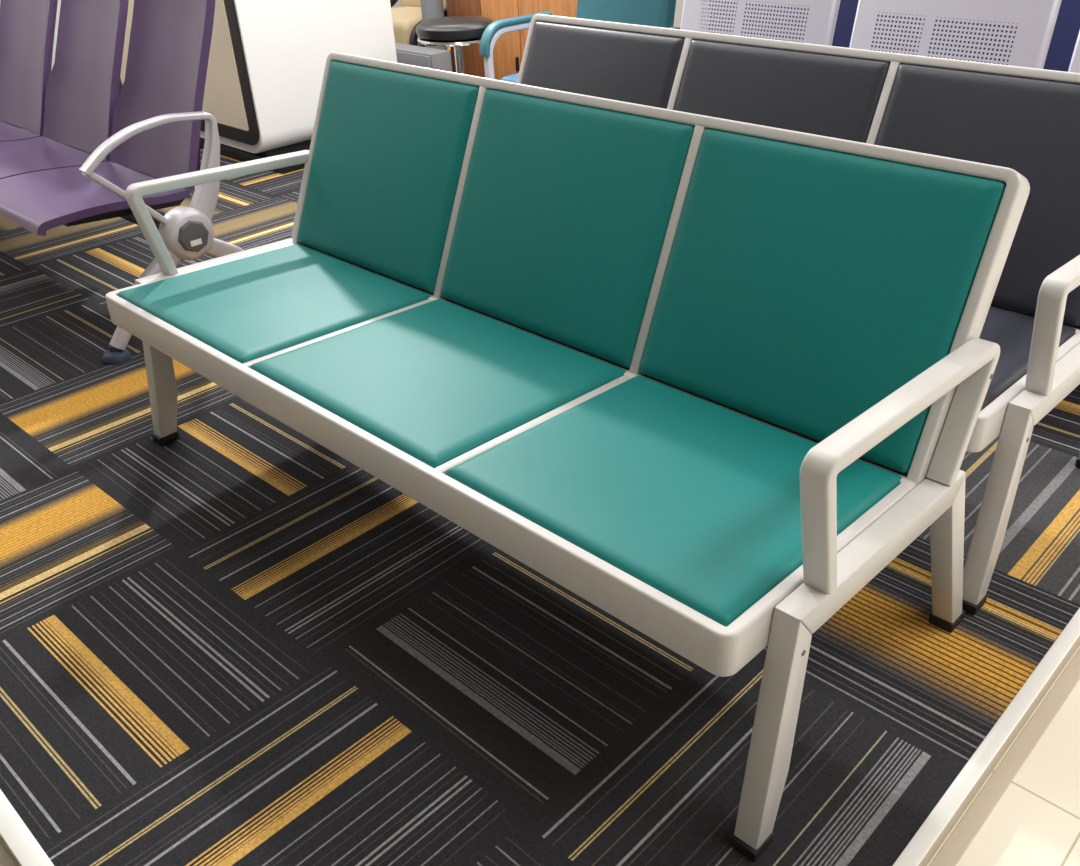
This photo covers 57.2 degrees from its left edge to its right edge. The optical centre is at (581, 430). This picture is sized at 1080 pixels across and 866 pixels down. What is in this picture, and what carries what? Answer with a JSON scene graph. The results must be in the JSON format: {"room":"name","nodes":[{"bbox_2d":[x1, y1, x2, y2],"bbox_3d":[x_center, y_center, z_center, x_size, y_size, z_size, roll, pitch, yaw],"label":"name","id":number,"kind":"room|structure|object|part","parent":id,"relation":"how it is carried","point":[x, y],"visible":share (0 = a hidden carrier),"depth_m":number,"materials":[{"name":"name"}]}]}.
{"room":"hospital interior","nodes":[
{"label":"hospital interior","id":0,"kind":"room"},
{"bbox_2d":[0,0,401,70],"bbox_3d":[-5.121,-2.866,4.999,0.100,3.046,12.100,24,40,36],"label":"wall","id":1,"kind":"structure","parent":0,"point":[398,4],"depth_m":6.83,"materials":[{"name":"paint"}]},
{"bbox_2d":[0,841,16,865],"bbox_3d":[-2.814,-0.154,3.093,7.334,0.004,0.049,24,40,36],"label":"trim","id":2,"kind":"structure","parent":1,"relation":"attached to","point":[5,858],"depth_m":1.57,"materials":[{"name":"beige"}]},
{"bbox_2d":[0,835,20,865],"bbox_3d":[-2.798,-0.195,3.123,7.294,0.042,0.038,24,40,36],"label":"trim","id":3,"kind":"structure","parent":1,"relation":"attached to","point":[2,839],"depth_m":1.57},
{"bbox_2d":[0,789,53,865],"bbox_3d":[-2.799,-0.215,3.107,7.300,0.008,0.034,24,40,36],"label":"trim","id":4,"kind":"structure","parent":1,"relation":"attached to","point":[24,846],"depth_m":1.55,"materials":[{"name":"white metal"}]},
{"bbox_2d":[0,27,1079,865],"bbox_3d":[-0.414,-1.599,5.270,7.284,0.001,6.975,24,40,36],"label":"floor","id":5,"kind":"structure","parent":0,"point":[230,641],"depth_m":1.86,"materials":[{"name":"carpet"}]},
{"bbox_2d":[0,0,243,364],"bbox_3d":[-2.102,-1.160,3.645,2.441,1.024,0.745,24,40,36],"label":"seating","id":6,"kind":"object","parent":5,"relation":"on","point":[150,128],"visible":0.84,"depth_m":3.28,"materials":[{"name":"purple plastic"}]},
{"bbox_3d":[-2.433,-1.127,3.811,0.552,0.050,0.474,24,40,36],"label":"seat","id":7,"kind":"part","parent":6,"relation":"part of","materials":[{"name":"purple plastic"}]},
{"bbox_3d":[-2.190,-1.527,3.883,0.540,0.633,0.280,24,40,36],"label":"backrest","id":8,"kind":"part","parent":6,"relation":"part of","materials":[{"name":"purple plastic"}]},
{"bbox_3d":[-2.018,-0.941,3.474,0.552,0.050,0.474,24,40,36],"label":"seat","id":9,"kind":"part","parent":6,"relation":"part of","materials":[{"name":"purple plastic"}]},
{"bbox_3d":[-1.774,-1.341,3.546,0.540,0.633,0.280,24,40,36],"label":"backrest","id":10,"kind":"part","parent":6,"relation":"part of","materials":[{"name":"purple plastic"}]},
{"bbox_3d":[-1.603,-0.755,3.137,0.552,0.050,0.474,24,40,36],"label":"seat","id":11,"kind":"part","parent":6,"relation":"part of","materials":[{"name":"purple plastic"}]},
{"bbox_3d":[-1.323,-0.433,3.041,0.046,0.299,0.324,24,40,36],"label":"leg","id":12,"kind":"part","parent":6,"relation":"part of","materials":[{"name":"metal"}]},
{"bbox_3d":[-1.259,-0.747,2.947,0.046,0.351,0.421,24,40,36],"label":"armrest","id":13,"kind":"part","parent":6,"relation":"part of","materials":[{"name":"metal"}]},
{"bbox_3d":[-1.359,-1.155,3.210,0.540,0.633,0.280,24,40,36],"label":"backrest","id":14,"kind":"part","parent":6,"relation":"part of","materials":[{"name":"purple plastic"}]},
{"bbox_3d":[-1.123,-0.550,3.224,0.046,0.299,0.328,24,40,36],"label":"leg","id":15,"kind":"part","parent":6,"relation":"part of","materials":[{"name":"metal"}]},
{"bbox_2d":[119,0,396,173],"bbox_3d":[-1.734,-2.088,5.118,1.540,1.080,0.850,24,40,36],"label":"reception desk","id":16,"kind":"object","parent":5,"relation":"on","point":[267,60],"depth_m":4.69,"materials":[{"name":"white laminate"}]},
{"bbox_3d":[-2.052,-1.979,4.861,1.280,0.813,0.014,24,40,36],"label":"panel","id":17,"kind":"part","parent":16,"relation":"part of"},
{"bbox_2d":[390,0,449,46],"bbox_3d":[-1.010,-2.716,6.260,0.635,0.944,0.733,24,40,36],"label":"chair","id":18,"kind":"object","parent":5,"relation":"on","point":[405,19],"visible":0.31,"depth_m":6.00,"materials":[{"name":"beige leather"}]},
{"bbox_2d":[391,6,422,45],"bbox_3d":[-1.082,-2.575,6.249,0.540,0.172,0.500,24,40,36],"label":"seat cushion","id":19,"kind":"object","parent":18,"relation":"on","point":[404,18],"depth_m":5.99,"materials":[{"name":"beige leather"}]},
{"bbox_2d":[401,0,446,7],"bbox_3d":[-0.964,-2.757,6.294,0.500,0.213,0.166,24,40,36],"label":"lumbar cushion","id":20,"kind":"object","parent":18,"relation":"on","point":[404,3],"depth_m":6.31,"materials":[{"name":"beige fabric"}]},
{"bbox_2d":[395,43,451,71],"bbox_3d":[-1.011,-2.017,5.670,0.650,0.345,0.162,24,40,36],"label":"base cabinet","id":21,"kind":"object","parent":5,"relation":"on","point":[426,57],"visible":0.11,"depth_m":5.44,"materials":[{"name":"grey metal"}]},
{"bbox_3d":[-1.056,-2.067,5.587,0.630,0.154,0.014,24,40,36],"label":"drawer","id":22,"kind":"part","parent":21,"relation":"part of","materials":[{"name":"grey metal"}]},
{"bbox_2d":[420,0,447,50],"bbox_3d":[-0.894,-2.768,5.685,0.170,1.610,0.170,24,40,36],"label":"steel post","id":23,"kind":"object","parent":5,"relation":"on","point":[430,9],"visible":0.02,"depth_m":5.80,"materials":[{"name":"grey metal"}]},
{"bbox_2d":[416,16,493,73],"bbox_3d":[-0.577,-1.645,4.755,0.400,0.618,0.400,24,40,36],"label":"bar stool","id":24,"kind":"object","parent":5,"relation":"on","point":[457,32],"visible":0.34,"depth_m":4.50,"materials":[{"name":"black leather"}]},
{"bbox_3d":[-0.586,-1.882,4.613,0.376,0.066,0.376,24,40,36],"label":"seat","id":25,"kind":"part","parent":24,"relation":"part of","materials":[{"name":"black leather"}]},
{"bbox_3d":[-0.576,-1.621,4.769,0.120,0.502,0.120,24,40,36],"label":"post","id":26,"kind":"part","parent":24,"relation":"part of","materials":[{"name":"silver metal"}]},
{"bbox_2d":[446,0,576,79],"bbox_3d":[-0.202,-2.415,5.700,1.260,0.945,0.512,24,40,36],"label":"base cabinet","id":27,"kind":"object","parent":5,"relation":"on","point":[508,50],"visible":0.23,"depth_m":5.68,"materials":[{"name":"brown wood"}]},
{"bbox_3d":[-0.691,-2.473,5.822,0.300,0.850,0.018,24,40,36],"label":"door","id":28,"kind":"part","parent":27,"relation":"part of","materials":[{"name":"brown wood"}]},
{"bbox_3d":[-0.463,-2.371,5.637,0.310,0.850,0.018,24,40,36],"label":"door","id":29,"kind":"part","parent":27,"relation":"part of","materials":[{"name":"orange wood"}]},
{"bbox_3d":[-0.370,-2.107,5.679,0.016,0.077,0.014,24,40,36],"label":"handle","id":30,"kind":"part","parent":27,"relation":"part of","materials":[{"name":"black paint"}]},
{"bbox_3d":[-0.133,-2.223,5.370,0.580,0.850,0.018,24,40,36],"label":"door","id":31,"kind":"part","parent":27,"relation":"part of","materials":[{"name":"orange wood"}]},
{"bbox_2d":[105,52,1029,861],"bbox_3d":[-0.210,-0.178,2.033,1.891,0.872,0.775,24,40,36],"label":"bench","id":32,"kind":"object","parent":5,"relation":"on","point":[704,378],"visible":1,"depth_m":1.77,"materials":[{"name":"leather"}]},
{"bbox_3d":[-1.081,-0.182,2.506,0.042,0.414,0.100,24,40,36],"label":"leg","id":33,"kind":"part","parent":32,"relation":"part of","materials":[{"name":"metal"}]},
{"bbox_3d":[-0.907,-0.433,2.582,0.042,0.072,0.505,24,40,36],"label":"rail","id":34,"kind":"part","parent":32,"relation":"part of","materials":[{"name":"metal"}]},
{"bbox_3d":[-0.885,-0.564,2.536,0.042,0.251,0.522,24,40,36],"label":"armrest","id":35,"kind":"part","parent":32,"relation":"part of","materials":[{"name":"metal"}]},
{"bbox_2d":[117,244,430,363],"bbox_3d":[-0.723,-0.311,2.326,0.566,0.056,0.497,24,40,36],"label":"seat cushion","id":36,"kind":"object","parent":32,"relation":"on","point":[255,307],"depth_m":2.28,"materials":[{"name":"teal leather"}]},
{"bbox_2d":[297,61,478,292],"bbox_3d":[-0.489,-0.636,2.436,0.566,0.442,0.219,24,40,36],"label":"cushion","id":37,"kind":"object","parent":32,"relation":"on","point":[390,147],"depth_m":2.39,"materials":[{"name":"teal leather"}]},
{"bbox_2d":[251,299,625,467],"bbox_3d":[-0.287,-0.116,1.972,0.578,0.056,0.497,24,40,36],"label":"seat cushion","id":38,"kind":"object","parent":32,"relation":"on","point":[435,383],"depth_m":1.92,"materials":[{"name":"teal leather"}]},
{"bbox_3d":[-0.293,-0.090,1.980,1.800,0.095,0.528,24,40,36],"label":"seat frame","id":39,"kind":"part","parent":32,"relation":"part of","materials":[{"name":"metal"}]},
{"bbox_2d":[441,89,694,367],"bbox_3d":[-0.053,-0.441,2.082,0.576,0.442,0.219,24,40,36],"label":"cushion","id":40,"kind":"object","parent":32,"relation":"on","point":[566,208],"depth_m":2.03,"materials":[{"name":"teal leather"}]},
{"bbox_3d":[-0.044,-0.430,2.099,1.762,0.464,0.212,24,40,36],"label":"panel","id":41,"kind":"part","parent":32,"relation":"part of","materials":[{"name":"teal leather"}]},
{"bbox_3d":[-0.045,-0.430,2.097,1.800,0.516,0.272,24,40,36],"label":"frame","id":42,"kind":"part","parent":32,"relation":"part of","materials":[{"name":"metal"}]},
{"bbox_2d":[446,375,901,625],"bbox_3d":[0.149,0.079,1.619,0.566,0.056,0.497,24,40,36],"label":"seat cushion","id":43,"kind":"object","parent":32,"relation":"on","point":[693,501],"depth_m":1.57,"materials":[{"name":"teal leather"}]},
{"bbox_3d":[0.271,0.424,1.410,0.042,0.414,0.100,24,40,36],"label":"leg","id":44,"kind":"part","parent":32,"relation":"part of","materials":[{"name":"metal"}]},
{"bbox_2d":[640,129,1005,472],"bbox_3d":[0.384,-0.245,1.728,0.566,0.442,0.219,24,40,36],"label":"cushion","id":45,"kind":"object","parent":32,"relation":"on","point":[802,282],"depth_m":1.69,"materials":[{"name":"teal leather"}]},
{"bbox_3d":[0.445,0.173,1.485,0.042,0.072,0.505,24,40,36],"label":"rail","id":46,"kind":"part","parent":32,"relation":"part of","materials":[{"name":"metal"}]},
{"bbox_3d":[0.467,0.041,1.440,0.042,0.251,0.522,24,40,36],"label":"armrest","id":47,"kind":"part","parent":32,"relation":"part of","materials":[{"name":"metal"}]},
{"bbox_3d":[0.656,0.209,1.766,0.042,0.392,0.167,24,40,36],"label":"leg","id":48,"kind":"part","parent":32,"relation":"part of","materials":[{"name":"metal"}]},
{"bbox_2d":[480,0,675,82],"bbox_3d":[0.005,-1.581,4.293,0.575,0.950,0.679,24,40,36],"label":"armchair","id":49,"kind":"object","parent":5,"relation":"on","point":[656,13],"visible":0.26,"depth_m":4.24,"materials":[{"name":"blue plastic"}]},
{"bbox_3d":[-0.215,-1.520,4.497,0.036,0.649,0.555,24,40,36],"label":"arm frame","id":50,"kind":"part","parent":49,"relation":"part of","materials":[{"name":"grey paint"}]},
{"bbox_3d":[-0.028,-1.504,4.275,0.480,0.093,0.480,24,40,36],"label":"seat","id":51,"kind":"part","parent":49,"relation":"part of","materials":[{"name":"blue plastic"}]},
{"bbox_3d":[0.185,-1.874,4.332,0.520,0.500,0.155,24,40,36],"label":"backrest","id":52,"kind":"part","parent":49,"relation":"part of","materials":[{"name":"teal leather"}]},
{"bbox_2d":[517,14,1079,614],"bbox_3d":[0.295,-0.463,2.478,1.891,0.872,0.775,24,40,36],"label":"bench","id":53,"kind":"object","parent":5,"relation":"on","point":[1025,120],"visible":0.34,"depth_m":2.19,"materials":[{"name":"leather"}]},
{"bbox_2d":[521,21,684,108],"bbox_3d":[0.016,-0.922,2.881,0.566,0.442,0.219,24,40,36],"label":"cushion","id":54,"kind":"object","parent":53,"relation":"on","point":[642,65],"depth_m":2.81,"materials":[{"name":"grey leather"}]},
{"bbox_2d":[673,40,889,142],"bbox_3d":[0.453,-0.727,2.528,0.576,0.442,0.219,24,40,36],"label":"cushion","id":55,"kind":"object","parent":53,"relation":"on","point":[838,93],"depth_m":2.45,"materials":[{"name":"grey leather"}]},
{"bbox_3d":[0.460,-0.716,2.543,1.800,0.516,0.272,24,40,36],"label":"frame","id":56,"kind":"part","parent":53,"relation":"part of","materials":[{"name":"metal"}]},
{"bbox_2d":[875,64,1079,326],"bbox_3d":[0.889,-0.531,2.174,0.566,0.442,0.219,24,40,36],"label":"cushion","id":57,"kind":"object","parent":53,"relation":"on","point":[1027,122],"depth_m":2.11,"materials":[{"name":"grey leather"}]},
{"bbox_3d":[0.777,0.138,1.856,0.042,0.414,0.100,24,40,36],"label":"leg","id":58,"kind":"part","parent":53,"relation":"part of","materials":[{"name":"metal"}]},
{"bbox_3d":[0.213,-0.376,2.426,1.800,0.095,0.528,24,40,36],"label":"seat frame","id":59,"kind":"part","parent":53,"relation":"part of","materials":[{"name":"metal"}]},
{"bbox_2d":[979,306,1075,410],"bbox_3d":[0.654,-0.207,2.065,0.566,0.056,0.497,24,40,36],"label":"seat cushion","id":60,"kind":"object","parent":53,"relation":"on","point":[1012,331],"depth_m":1.98,"materials":[{"name":"grey leather"}]},
{"bbox_3d":[0.462,-0.715,2.544,1.762,0.464,0.212,24,40,36],"label":"panel","id":61,"kind":"part","parent":53,"relation":"part of","materials":[{"name":"grey leather"}]},
{"bbox_3d":[0.950,-0.113,1.931,0.042,0.072,0.505,24,40,36],"label":"rail","id":62,"kind":"part","parent":53,"relation":"part of","materials":[{"name":"metal"}]},
{"bbox_3d":[0.973,-0.245,1.886,0.042,0.251,0.522,24,40,36],"label":"armrest","id":63,"kind":"part","parent":53,"relation":"part of","materials":[{"name":"metal"}]},
{"bbox_2d":[680,0,1079,72],"bbox_3d":[0.909,-0.788,2.944,2.038,0.928,0.590,24,40,36],"label":"bench","id":64,"kind":"object","parent":5,"relation":"on","point":[1035,20],"visible":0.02,"depth_m":2.96,"materials":[{"name":"silver metal"}]},
{"bbox_3d":[0.570,-1.293,3.363,0.598,0.471,0.132,24,40,36],"label":"backrest","id":65,"kind":"part","parent":64,"relation":"part of","materials":[{"name":"silver metal"}]},
{"bbox_3d":[1.063,-1.072,2.964,0.598,0.471,0.132,24,40,36],"label":"backrest","id":66,"kind":"part","parent":64,"relation":"part of","materials":[{"name":"silver metal"}]},
{"bbox_3d":[1.556,-0.851,2.564,0.598,0.471,0.132,24,40,36],"label":"backrest","id":67,"kind":"part","parent":64,"relation":"part of","materials":[{"name":"silver metal"}]},
{"bbox_2d":[701,0,1079,71],"bbox_3d":[1.421,-1.431,3.588,2.440,1.320,0.400,24,40,36],"label":"wall","id":68,"kind":"structure","parent":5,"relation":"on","point":[1067,25],"depth_m":3.63,"materials":[{"name":"paint"}]},
{"bbox_3d":[0.548,-1.822,4.296,0.040,1.320,0.050,24,40,36],"label":"post","id":69,"kind":"part","parent":68,"relation":"part of","materials":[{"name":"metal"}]},
{"bbox_2d":[0,645,1079,865],"bbox_3d":[-1.038,0.204,2.483,10.900,0.100,11.900,24,40,36],"label":"floor","id":70,"kind":"structure","parent":0,"point":[1035,821],"depth_m":1.59,"materials":[{"name":"beige tile"}]},
{"bbox_2d":[673,0,700,28],"bbox_3d":[2.987,-3.434,5.439,10.900,3.046,0.100,24,40,36],"label":"wall","id":71,"kind":"structure","parent":0,"point":[679,3],"depth_m":7.86,"materials":[{"name":"paint"}]},
{"bbox_2d":[893,608,1079,865],"bbox_3d":[2.121,-0.312,2.962,0.028,0.008,6.610,24,40,36],"label":"trim","id":72,"kind":"structure","parent":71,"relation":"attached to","point":[953,798],"depth_m":1.64,"materials":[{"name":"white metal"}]},
{"bbox_2d":[930,648,1079,865],"bbox_3d":[2.129,-0.254,2.950,0.029,0.004,6.661,24,40,36],"label":"trim","id":73,"kind":"structure","parent":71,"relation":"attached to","point":[984,803],"depth_m":1.66,"materials":[{"name":"beige"}]}
]}

